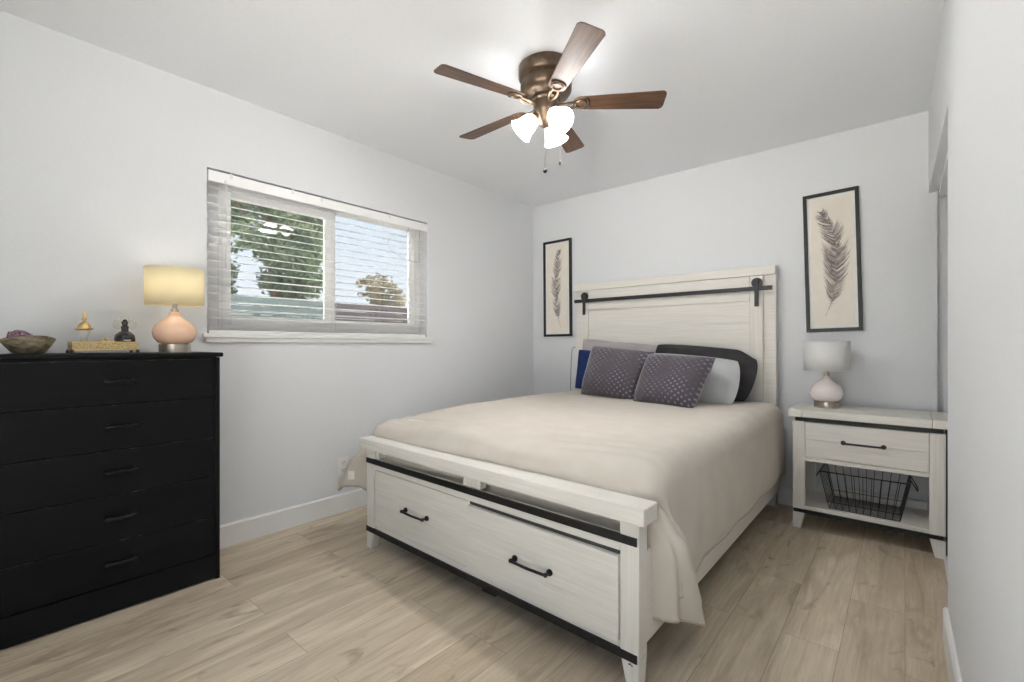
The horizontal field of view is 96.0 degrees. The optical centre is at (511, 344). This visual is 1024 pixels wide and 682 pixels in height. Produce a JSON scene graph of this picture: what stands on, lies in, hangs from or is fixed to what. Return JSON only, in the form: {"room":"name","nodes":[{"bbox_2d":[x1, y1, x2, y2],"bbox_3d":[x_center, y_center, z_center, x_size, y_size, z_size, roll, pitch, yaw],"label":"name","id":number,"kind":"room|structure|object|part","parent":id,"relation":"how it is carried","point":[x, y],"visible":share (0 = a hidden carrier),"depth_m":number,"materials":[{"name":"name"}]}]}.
{"room":"bedroom","nodes":[
{"label":"bedroom","id":0,"kind":"room"},
{"bbox_2d":[0,10,532,524],"bbox_3d":[-1.175,-0.136,3.042,0.160,2.440,4.406,0,0,40],"label":"wall","id":1,"kind":"structure","parent":0,"point":[106,156],"depth_m":2.50,"materials":[{"name":"paint"}]},
{"bbox_2d":[220,488,366,548],"bbox_3d":[-1.128,1.024,2.963,0.014,0.120,4.146,0,0,40],"label":"baseboard","id":2,"kind":"structure","parent":1,"relation":"attached to","point":[243,530],"depth_m":2.73,"materials":[{"name":"white paint"}]},
{"bbox_2d":[207,182,419,334],"bbox_3d":[-1.213,-0.496,3.052,0.060,0.878,1.465,0,0,40],"label":"window","id":3,"kind":"structure","parent":1,"relation":"in","point":[387,329],"depth_m":2.72,"materials":[{"name":"white plastic"}]},
{"bbox_3d":[-1.408,-0.499,2.799,0.026,0.773,0.677,0,0,40],"label":"sash","id":4,"kind":"part","parent":3,"relation":"part of","materials":[{"name":"white plastic"}]},
{"bbox_2d":[207,169,426,336],"bbox_3d":[-1.141,-0.494,2.991,0.077,0.869,1.458,0,0,40],"label":"window blind","id":5,"kind":"object","parent":3,"relation":"attached to","point":[216,177],"visible":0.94,"depth_m":2.85,"materials":[{"name":"white plastic"}]},
{"bbox_3d":[-1.149,-0.070,2.999,0.050,0.020,1.447,0,0,40],"label":"rail","id":6,"kind":"part","parent":5,"relation":"part of","materials":[{"name":"white plastic"}]},
{"bbox_3d":[-1.157,-0.478,2.990,0.054,0.785,0.002,0,0,40],"label":"ladder cord","id":7,"kind":"part","parent":5,"relation":"part of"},
{"bbox_3d":[-0.719,-0.478,3.504,0.054,0.785,0.002,0,0,40],"label":"ladder cord","id":8,"kind":"part","parent":5,"relation":"part of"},
{"bbox_3d":[-1.007,-0.501,3.314,0.025,0.778,0.678,0,0,40],"label":"sash","id":9,"kind":"part","parent":3,"relation":"part of","materials":[{"name":"white plastic"}]},
{"bbox_2d":[202,333,433,342],"bbox_3d":[-1.141,-0.038,2.999,0.117,0.046,1.526,0,0,40],"label":"window sill","id":10,"kind":"structure","parent":1,"relation":"attached to","point":[209,337],"depth_m":2.81,"materials":[{"name":"white paint"}]},
{"bbox_2d":[338,456,348,475],"bbox_3d":[-1.097,0.788,3.002,0.012,0.116,0.074,0,0,40],"label":"wall outlet","id":11,"kind":"object","parent":1,"relation":"attached to","point":[343,461],"visible":0.89,"depth_m":2.99,"materials":[{"name":"plastic"}]},
{"bbox_2d":[0,0,943,207],"bbox_3d":[0.247,-1.405,1.830,3.898,0.100,4.406,0,0,40],"label":"ceiling","id":12,"kind":"structure","parent":0,"point":[740,78],"depth_m":2.24,"materials":[{"name":"paint"}]},
{"bbox_2d":[434,22,666,172],"bbox_3d":[0.182,-1.099,2.295,1.106,0.513,1.055,0,0,22],"label":"ceiling fan","id":13,"kind":"object","parent":12,"relation":"hanging from","point":[545,78],"visible":1,"depth_m":2.18,"materials":[{"name":"brown wood"}]},
{"bbox_3d":[-0.131,-1.177,2.073,0.439,0.006,0.118,0,12,-32],"label":"blade","id":14,"kind":"part","parent":13,"relation":"part of","materials":[{"name":"brown wood"}]},
{"bbox_3d":[-0.099,-1.177,2.483,0.439,0.006,0.118,0,12,40],"label":"blade","id":15,"kind":"part","parent":13,"relation":"part of","materials":[{"name":"brown wood"}]},
{"bbox_3d":[0.053,-1.166,2.189,0.160,0.025,0.076,0,12,-32],"label":"blade arm","id":16,"kind":"part","parent":13,"relation":"part of","materials":[{"name":"brown metal"}]},
{"bbox_3d":[0.068,-1.166,2.344,0.160,0.025,0.076,0,12,40],"label":"blade arm","id":17,"kind":"part","parent":13,"relation":"part of","materials":[{"name":"brown metal"}]},
{"bbox_3d":[0.054,-1.063,2.253,0.126,0.129,0.124,0,0,40],"label":"lamp shade","id":18,"kind":"part","parent":13,"relation":"part of","materials":[{"name":"white glass"}]},
{"bbox_3d":[0.215,-1.063,2.350,0.124,0.129,0.129,0,0,40],"label":"lamp shade","id":19,"kind":"part","parent":13,"relation":"part of","materials":[{"name":"white glass"}]},
{"bbox_3d":[0.195,-1.166,2.127,0.076,0.025,0.160,12,-3,-13],"label":"blade arm","id":20,"kind":"part","parent":13,"relation":"part of","materials":[{"name":"brown metal"}]},
{"bbox_3d":[0.215,-1.073,2.174,0.043,0.044,0.042,0,0,40],"label":"bulb","id":21,"kind":"part","parent":13,"relation":"part of","materials":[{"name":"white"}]},
{"bbox_3d":[0.216,-1.063,2.160,0.129,0.129,0.122,0,0,40],"label":"lamp shade","id":22,"kind":"part","parent":13,"relation":"part of","materials":[{"name":"white glass"}]},
{"bbox_3d":[0.300,-1.177,2.579,0.118,0.006,0.439,-13,-5,22],"label":"blade","id":23,"kind":"part","parent":13,"relation":"part of","materials":[{"name":"brown wood"}]},
{"bbox_3d":[0.298,-1.166,2.244,0.160,0.025,0.076,0,-12,4],"label":"blade arm","id":24,"kind":"part","parent":13,"relation":"part of","materials":[{"name":"brown metal"}]},
{"bbox_3d":[0.248,-1.177,1.916,0.118,0.006,0.439,12,-3,-13],"label":"blade","id":25,"kind":"part","parent":13,"relation":"part of","materials":[{"name":"brown wood"}]},
{"bbox_3d":[0.515,-1.177,2.229,0.439,0.006,0.118,0,-12,4],"label":"blade","id":26,"kind":"part","parent":13,"relation":"part of","materials":[{"name":"brown wood"}]},
{"bbox_2d":[0,504,948,681],"bbox_3d":[0.247,1.135,1.830,3.898,0.100,4.406,0,0,40],"label":"floor","id":27,"kind":"structure","parent":0,"point":[825,599],"depth_m":1.79,"materials":[{"name":"brown wood"}]},
{"bbox_2d":[0,352,222,649],"bbox_3d":[-1.732,0.559,1.951,0.384,1.050,0.806,0,0,40],"label":"dresser","id":28,"kind":"object","parent":27,"relation":"on","point":[110,462],"visible":1,"depth_m":1.83,"materials":[{"name":"black paint"}]},
{"bbox_2d":[0,335,55,353],"bbox_3d":[-1.885,-0.001,1.795,0.145,0.072,0.159,0,0,40],"label":"stone bowl","id":29,"kind":"object","parent":28,"relation":"on","point":[31,344],"visible":0.98,"depth_m":1.76,"materials":[{"name":"beige stone"}]},
{"bbox_2d":[6,330,31,337],"bbox_3d":[-1.899,-0.033,1.780,0.065,0.052,0.064,0,0,-9],"label":"crystal","id":30,"kind":"object","parent":29,"relation":"in","point":[16,333],"visible":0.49,"depth_m":1.76},
{"bbox_2d":[66,341,139,353],"bbox_3d":[-1.743,0.010,1.967,0.143,0.049,0.221,0,0,40],"label":"tray","id":31,"kind":"object","parent":28,"relation":"on","point":[72,346],"visible":1,"depth_m":1.92,"materials":[{"name":"gold metal"}]},
{"bbox_2d":[74,312,93,341],"bbox_3d":[-1.788,-0.062,1.926,0.060,0.159,0.060,0,0,40],"label":"perfume bottle","id":32,"kind":"object","parent":31,"relation":"in","point":[83,325],"visible":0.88,"depth_m":1.92,"materials":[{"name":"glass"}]},
{"bbox_2d":[97,337,115,341],"bbox_3d":[-1.735,-0.007,1.972,0.049,0.052,0.061,0,0,40],"label":"trinket","id":33,"kind":"object","parent":31,"relation":"in","point":[106,339],"visible":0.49,"depth_m":1.97,"materials":[{"name":"gold metal"}]},
{"bbox_2d":[113,315,136,341],"bbox_3d":[-1.702,-0.057,2.027,0.074,0.148,0.074,0,0,-15],"label":"perfume bottle","id":34,"kind":"object","parent":31,"relation":"in","point":[124,335],"visible":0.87,"depth_m":2.01,"materials":[{"name":"black glass"}]},
{"bbox_3d":[-1.702,-0.033,2.027,0.074,0.101,0.074,0,0,40],"label":"glass","id":35,"kind":"part","parent":34,"relation":"part of","materials":[{"name":"black glass"}]},
{"bbox_3d":[-1.734,0.152,1.952,0.308,0.176,0.742,0,0,40],"label":"drawer","id":36,"kind":"part","parent":28,"relation":"part of","materials":[{"name":"black paint"}]},
{"bbox_3d":[-1.734,0.333,1.952,0.308,0.180,0.742,0,0,40],"label":"drawer","id":37,"kind":"part","parent":28,"relation":"part of","materials":[{"name":"black paint"}]},
{"bbox_3d":[-1.734,0.515,1.952,0.308,0.178,0.742,0,0,40],"label":"drawer","id":38,"kind":"part","parent":28,"relation":"part of","materials":[{"name":"black paint"}]},
{"bbox_3d":[-1.734,0.699,1.952,0.308,0.184,0.742,0,0,40],"label":"drawer","id":39,"kind":"part","parent":28,"relation":"part of","materials":[{"name":"black paint"}]},
{"bbox_3d":[-1.734,0.880,1.952,0.308,0.172,0.742,0,0,40],"label":"drawer","id":40,"kind":"part","parent":28,"relation":"part of","materials":[{"name":"black paint"}]},
{"bbox_3d":[-1.626,0.059,1.861,0.030,0.008,0.746,0,0,40],"label":"rail","id":41,"kind":"part","parent":28,"relation":"part of","materials":[{"name":"black paint"}]},
{"bbox_3d":[-1.580,0.147,1.865,0.040,0.019,0.106,0,0,40],"label":"handle","id":42,"kind":"part","parent":28,"relation":"part of","materials":[{"name":"black metal"}]},
{"bbox_3d":[-1.580,0.328,1.865,0.040,0.019,0.106,0,0,40],"label":"handle","id":43,"kind":"part","parent":28,"relation":"part of","materials":[{"name":"black metal"}]},
{"bbox_3d":[-1.580,0.510,1.865,0.040,0.019,0.106,0,0,40],"label":"handle","id":44,"kind":"part","parent":28,"relation":"part of","materials":[{"name":"black metal"}]},
{"bbox_3d":[-1.580,0.694,1.865,0.040,0.019,0.106,0,0,40],"label":"handle","id":45,"kind":"part","parent":28,"relation":"part of","materials":[{"name":"black metal"}]},
{"bbox_3d":[-1.580,0.875,1.865,0.040,0.019,0.106,0,0,40],"label":"handle","id":46,"kind":"part","parent":28,"relation":"part of","materials":[{"name":"black metal"}]},
{"bbox_2d":[143,265,204,352],"bbox_3d":[-1.578,-0.161,2.157,0.232,0.390,0.232,0,0,40],"label":"table lamp","id":47,"kind":"object","parent":28,"relation":"on","point":[174,287],"visible":0.99,"depth_m":2.09,"materials":[{"name":"white fabric"}]},
{"bbox_3d":[-1.578,-0.271,2.157,0.230,0.166,0.230,0,0,40],"label":"lamp shade","id":48,"kind":"part","parent":47,"relation":"part of","materials":[{"name":"beige fabric"}]},
{"bbox_3d":[-1.578,-0.353,2.157,0.232,0.004,0.232,0,0,40],"label":"shade trim","id":49,"kind":"part","parent":47,"relation":"part of","materials":[{"name":"beige fabric"}]},
{"bbox_3d":[-1.578,-0.188,2.157,0.228,0.004,0.228,0,0,40],"label":"shade trim","id":50,"kind":"part","parent":47,"relation":"part of","materials":[{"name":"beige fabric"}]},
{"bbox_3d":[-1.496,0.571,2.252,0.340,1.028,0.018,0,0,40],"label":"panel","id":51,"kind":"part","parent":28,"relation":"part of","materials":[{"name":"black paint"}]},
{"bbox_2d":[360,265,779,681],"bbox_3d":[0.505,0.274,2.778,1.640,1.622,2.278,0,0,40],"label":"bed","id":52,"kind":"object","parent":27,"relation":"on","point":[593,582],"visible":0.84,"depth_m":1.97,"materials":[{"name":"white wood"}]},
{"bbox_3d":[-0.738,0.769,2.482,0.066,0.430,0.061,0,0,40],"label":"footboard post","id":53,"kind":"part","parent":52,"relation":"part of","materials":[{"name":"white wood"}]},
{"bbox_3d":[-0.738,1.034,2.482,0.065,0.100,0.061,0,0,40],"label":"leg","id":54,"kind":"part","parent":52,"relation":"part of","materials":[{"name":"white wood"}]},
{"bbox_2d":[393,419,424,423],"bbox_3d":[0.527,0.545,2.806,1.492,0.252,2.005,0,0,40],"label":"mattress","id":55,"kind":"object","parent":52,"relation":"on","point":[409,419],"visible":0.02,"depth_m":2.53,"materials":[{"name":"fabric"}]},
{"bbox_3d":[-0.469,0.807,2.187,0.189,0.024,0.041,0,0,40],"label":"handle","id":56,"kind":"part","parent":52,"relation":"part of","materials":[{"name":"black metal"}]},
{"bbox_3d":[-0.441,0.803,2.219,0.720,0.279,0.047,0,0,42],"label":"drawer","id":57,"kind":"part","parent":52,"relation":"part of","materials":[{"name":"white wood"}]},
{"bbox_3d":[-0.188,0.631,1.963,1.444,0.057,0.012,0,0,42],"label":"rail","id":58,"kind":"part","parent":52,"relation":"part of","materials":[{"name":"brown wood"}]},
{"bbox_3d":[-0.176,0.959,1.976,1.444,0.028,0.046,0,0,42],"label":"rail","id":59,"kind":"part","parent":52,"relation":"part of","materials":[{"name":"brown wood"}]},
{"bbox_3d":[0.062,0.811,1.686,0.189,0.024,0.041,0,0,40],"label":"handle","id":60,"kind":"part","parent":52,"relation":"part of","materials":[{"name":"black metal"}]},
{"bbox_3d":[0.096,0.808,1.726,0.704,0.270,0.067,0,0,42],"label":"drawer","id":61,"kind":"part","parent":52,"relation":"part of","materials":[{"name":"white wood"}]},
{"bbox_2d":[338,389,784,625],"bbox_3d":[0.376,0.698,2.817,2.030,0.651,2.026,0,0,40],"label":"duvet","id":62,"kind":"object","parent":52,"relation":"on","point":[705,467],"visible":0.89,"depth_m":1.98,"materials":[{"name":"beige fabric"}]},
{"bbox_2d":[575,350,590,388],"bbox_3d":[0.725,0.203,3.718,0.492,0.327,0.144,0,0,40],"label":"bed pillow","id":63,"kind":"object","parent":62,"relation":"on","point":[583,355],"visible":0.18,"depth_m":3.81,"materials":[{"name":"blue fabric"}]},
{"bbox_2d":[581,346,653,398],"bbox_3d":[0.757,0.196,3.421,0.273,0.378,0.546,0,0,-41],"label":"throw pillow","id":64,"kind":"object","parent":62,"relation":"on","point":[609,372],"visible":0.87,"depth_m":3.33,"materials":[{"name":"grey fabric"}]},
{"bbox_2d":[582,339,657,352],"bbox_3d":[0.851,0.157,3.744,0.679,0.417,0.108,0,0,40],"label":"bed pillow","id":65,"kind":"object","parent":62,"relation":"on","point":[588,344],"visible":0.15,"depth_m":3.76,"materials":[{"name":"grey fabric"}]},
{"bbox_2d":[633,354,715,407],"bbox_3d":[1.038,0.229,3.001,0.287,0.340,0.471,0,0,-40],"label":"throw pillow","id":66,"kind":"object","parent":62,"relation":"on","point":[666,379],"visible":0.96,"depth_m":2.90,"materials":[{"name":"grey fabric"}]},
{"bbox_2d":[654,353,739,403],"bbox_3d":[1.198,0.232,3.198,0.700,0.342,0.205,0,0,40],"label":"bed pillow","id":67,"kind":"object","parent":62,"relation":"on","point":[721,386],"visible":0.26,"depth_m":3.00,"materials":[{"name":"grey fabric"}]},
{"bbox_2d":[655,344,757,401],"bbox_3d":[1.351,0.192,3.292,0.721,0.394,0.164,0,0,40],"label":"bed pillow","id":68,"kind":"object","parent":62,"relation":"on","point":[748,365],"visible":0.29,"depth_m":3.13,"materials":[{"name":"grey fabric"}]},
{"bbox_2d":[570,347,575,389],"bbox_3d":[0.534,0.545,4.135,0.039,1.056,0.069,0,0,-30],"label":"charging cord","id":69,"kind":"object","parent":52,"relation":"hanging from","point":[573,347],"visible":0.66,"depth_m":4.12,"materials":[{"name":"white plastic"}]},
{"bbox_3d":[0.389,0.769,1.475,0.066,0.430,0.061,0,0,40],"label":"footboard post","id":70,"kind":"part","parent":52,"relation":"part of","materials":[{"name":"white wood"}]},
{"bbox_3d":[0.389,1.034,1.475,0.065,0.100,0.061,0,0,40],"label":"leg","id":71,"kind":"part","parent":52,"relation":"part of","materials":[{"name":"white wood"}]},
{"bbox_3d":[1.157,-0.389,3.607,1.286,0.170,0.016,0,0,40],"label":"door rail","id":72,"kind":"part","parent":52,"relation":"part of","materials":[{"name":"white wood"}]},
{"bbox_3d":[1.160,0.141,3.611,1.284,0.888,0.004,0,0,40],"label":"plank panel","id":73,"kind":"part","parent":52,"relation":"part of","materials":[{"name":"white wood"}]},
{"bbox_3d":[1.141,-0.383,3.569,1.550,0.029,0.008,0,0,40],"label":"barn rail","id":74,"kind":"part","parent":52,"relation":"part of","materials":[{"name":"metal"}]},
{"bbox_3d":[1.197,0.264,3.638,1.577,1.602,0.060,0,0,40],"label":"headboard","id":75,"kind":"part","parent":52,"relation":"part of","materials":[{"name":"white wood"}]},
{"bbox_3d":[1.173,0.056,3.611,1.430,1.058,0.012,0,0,40],"label":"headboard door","id":76,"kind":"part","parent":52,"relation":"part of","materials":[{"name":"white wood"}]},
{"bbox_3d":[1.099,0.811,2.287,0.030,0.294,2.093,0,0,40],"label":"rail","id":77,"kind":"part","parent":52,"relation":"part of","materials":[{"name":"white wood"}]},
{"bbox_3d":[1.769,0.835,3.147,0.070,0.500,0.075,0,0,40],"label":"headboard post","id":78,"kind":"part","parent":52,"relation":"part of","materials":[{"name":"white wood"}]},
{"bbox_2d":[788,402,947,558],"bbox_3d":[2.047,0.733,2.675,0.709,0.703,0.422,0,0,40],"label":"nightstand","id":79,"kind":"object","parent":27,"relation":"on","point":[898,441],"visible":0.97,"depth_m":2.54,"materials":[{"name":"white wood"}]},
{"bbox_3d":[1.716,1.038,2.755,0.062,0.094,0.040,0,0,40],"label":"leg","id":80,"kind":"part","parent":79,"relation":"part of","materials":[{"name":"white wood"}]},
{"bbox_3d":[1.717,0.711,2.755,0.062,0.520,0.040,0,0,40],"label":"post","id":81,"kind":"part","parent":79,"relation":"part of","materials":[{"name":"white wood"}]},
{"bbox_3d":[1.943,0.747,3.008,0.070,0.635,0.040,0,0,40],"label":"post","id":82,"kind":"part","parent":79,"relation":"part of","materials":[{"name":"wood"}]},
{"bbox_2d":[803,341,850,408],"bbox_3d":[1.927,0.178,2.825,0.240,0.407,0.240,0,0,40],"label":"table lamp","id":83,"kind":"object","parent":79,"relation":"on","point":[827,356],"visible":1,"depth_m":2.75,"materials":[{"name":"white ceramic"}]},
{"bbox_3d":[1.927,0.066,2.825,0.238,0.178,0.238,0,0,40],"label":"lamp shade","id":84,"kind":"part","parent":83,"relation":"part of","materials":[{"name":"white fabric"}]},
{"bbox_3d":[1.924,0.551,2.529,0.202,0.024,0.039,0,0,40],"label":"handle","id":85,"kind":"part","parent":79,"relation":"part of","materials":[{"name":"black metal"}]},
{"bbox_2d":[816,463,917,521],"bbox_3d":[2.044,0.838,2.672,0.466,0.218,0.326,0,0,40],"label":"wire basket","id":86,"kind":"object","parent":79,"relation":"on","point":[908,484],"visible":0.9,"depth_m":2.65,"materials":[{"name":"black metal"}]},
{"bbox_3d":[2.208,0.761,2.533,0.035,0.059,0.126,0,0,40],"label":"handle","id":87,"kind":"part","parent":86,"relation":"part of","materials":[{"name":"black metal"}]},
{"bbox_2d":[805,491,928,533],"bbox_3d":[2.057,0.960,2.687,0.631,0.022,0.372,0,0,40],"label":"shelf","id":88,"kind":"object","parent":79,"relation":"attached to","point":[915,519],"depth_m":2.61,"materials":[{"name":"wood"}]},
{"bbox_3d":[1.945,0.671,2.555,0.545,0.023,0.028,0,0,40],"label":"drawer rail","id":89,"kind":"part","parent":79,"relation":"part of","materials":[{"name":"white wood"}]},
{"bbox_3d":[1.942,0.555,2.552,0.541,0.203,0.020,0,0,40],"label":"drawer","id":90,"kind":"part","parent":79,"relation":"part of","materials":[{"name":"white wood"}]},
{"bbox_3d":[2.171,0.924,2.820,0.549,0.049,0.020,0,0,40],"label":"rail","id":91,"kind":"part","parent":79,"relation":"part of","materials":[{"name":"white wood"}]},
{"bbox_3d":[2.179,0.711,2.361,0.062,0.520,0.040,0,0,40],"label":"post","id":92,"kind":"part","parent":79,"relation":"part of","materials":[{"name":"white wood"}]},
{"bbox_3d":[2.179,1.038,2.361,0.062,0.094,0.040,0,0,40],"label":"leg","id":93,"kind":"part","parent":79,"relation":"part of","materials":[{"name":"white wood"}]},
{"bbox_2d":[943,537,947,581],"bbox_3d":[2.054,1.079,2.142,0.050,0.012,1.235,0,0,40],"label":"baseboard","id":94,"kind":"structure","parent":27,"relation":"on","point":[946,557],"depth_m":2.26,"materials":[{"name":"white paint"}]},
{"bbox_2d":[533,111,947,509],"bbox_3d":[1.686,-0.136,3.394,3.738,2.440,0.160,0,0,40],"label":"wall","id":95,"kind":"structure","parent":0,"point":[746,211],"depth_m":3.09,"materials":[{"name":"paint"}]},
{"bbox_2d":[543,238,572,336],"bbox_3d":[0.429,-0.533,4.344,0.315,0.906,0.023,-1,0,40],"label":"picture frame","id":96,"kind":"object","parent":95,"relation":"attached to","point":[557,254],"visible":1,"depth_m":4.34,"materials":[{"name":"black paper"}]},
{"bbox_2d":[547,243,567,331],"bbox_3d":[0.428,-0.533,4.343,0.240,0.822,0.003,0,0,40],"label":"print","id":97,"kind":"object","parent":96,"relation":"attached to","point":[557,253],"depth_m":4.34,"materials":[{"name":"beige paper"}]},
{"bbox_2d":[778,486,792,505],"bbox_3d":[1.322,1.024,3.590,2.930,0.120,0.014,0,0,40],"label":"baseboard","id":98,"kind":"structure","parent":95,"relation":"attached to","point":[785,494],"depth_m":3.13,"materials":[{"name":"white paint"}]},
{"bbox_2d":[803,186,862,331],"bbox_3d":[2.053,-0.537,2.959,0.298,0.899,0.023,-2,-1,40],"label":"picture frame","id":99,"kind":"object","parent":95,"relation":"attached to","point":[831,219],"visible":1,"depth_m":2.95,"materials":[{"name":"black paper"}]},
{"bbox_2d":[810,194,854,324],"bbox_3d":[2.053,-0.537,2.958,0.236,0.818,0.003,0,0,40],"label":"print","id":100,"kind":"object","parent":99,"relation":"attached to","point":[832,216],"depth_m":2.95,"materials":[{"name":"beige paper"}]},
{"bbox_2d":[929,0,1023,681],"bbox_3d":[1.124,-0.136,1.043,0.100,2.440,4.148,0,0,40],"label":"wall","id":101,"kind":"structure","parent":0,"point":[976,107],"depth_m":0.98,"materials":[{"name":"paint"}]},
{"bbox_2d":[939,150,947,195],"bbox_3d":[2.048,-0.851,2.131,0.060,0.060,1.251,0,0,40],"label":"closet track","id":102,"kind":"object","parent":101,"relation":"attached to","point":[943,189],"visible":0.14,"depth_m":2.40,"materials":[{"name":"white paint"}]},
{"bbox_2d":[942,607,961,681],"bbox_3d":[0.674,1.024,0.592,0.014,0.120,2.875,0,0,40],"label":"baseboard","id":103,"kind":"structure","parent":101,"relation":"attached to","point":[953,668],"depth_m":1.51,"materials":[{"name":"white paint"}]},
{"label":"outside","id":104,"kind":"structure","parent":0,"visible":0},
{"bbox_3d":[-11.475,1.434,19.639,37.052,0.100,45.000,0,0,40],"label":"ground","id":105,"kind":"structure","parent":104,"visible":0},
{"bbox_2d":[231,296,322,319],"bbox_3d":[-5.156,0.258,7.917,0.120,2.253,4.360,0,0,40],"label":"fence","id":106,"kind":"object","parent":105,"relation":"on","point":[244,299],"visible":0.02,"depth_m":8.65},
{"bbox_2d":[231,200,335,317],"bbox_3d":[-5.619,-1.877,10.361,1.734,6.533,3.083,0,0,40],"label":"tree","id":107,"kind":"object","parent":105,"relation":"on","point":[234,227],"visible":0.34,"depth_m":10.46,"materials":[{"name":"green plant"}]},
{"bbox_2d":[335,303,407,323],"bbox_3d":[-1.941,0.258,11.688,0.120,2.253,5.530,0,0,40],"label":"fence","id":108,"kind":"object","parent":105,"relation":"on","point":[337,305],"visible":0.02,"depth_m":10.20,"materials":[{"name":"wood"}]},
{"bbox_2d":[356,272,407,320],"bbox_3d":[-5.175,-0.760,18.580,1.065,4.294,2.341,0,0,40],"label":"tree","id":109,"kind":"object","parent":105,"relation":"on","point":[360,281],"visible":0.58,"depth_m":18.37,"materials":[{"name":"green plant"}]}
]}

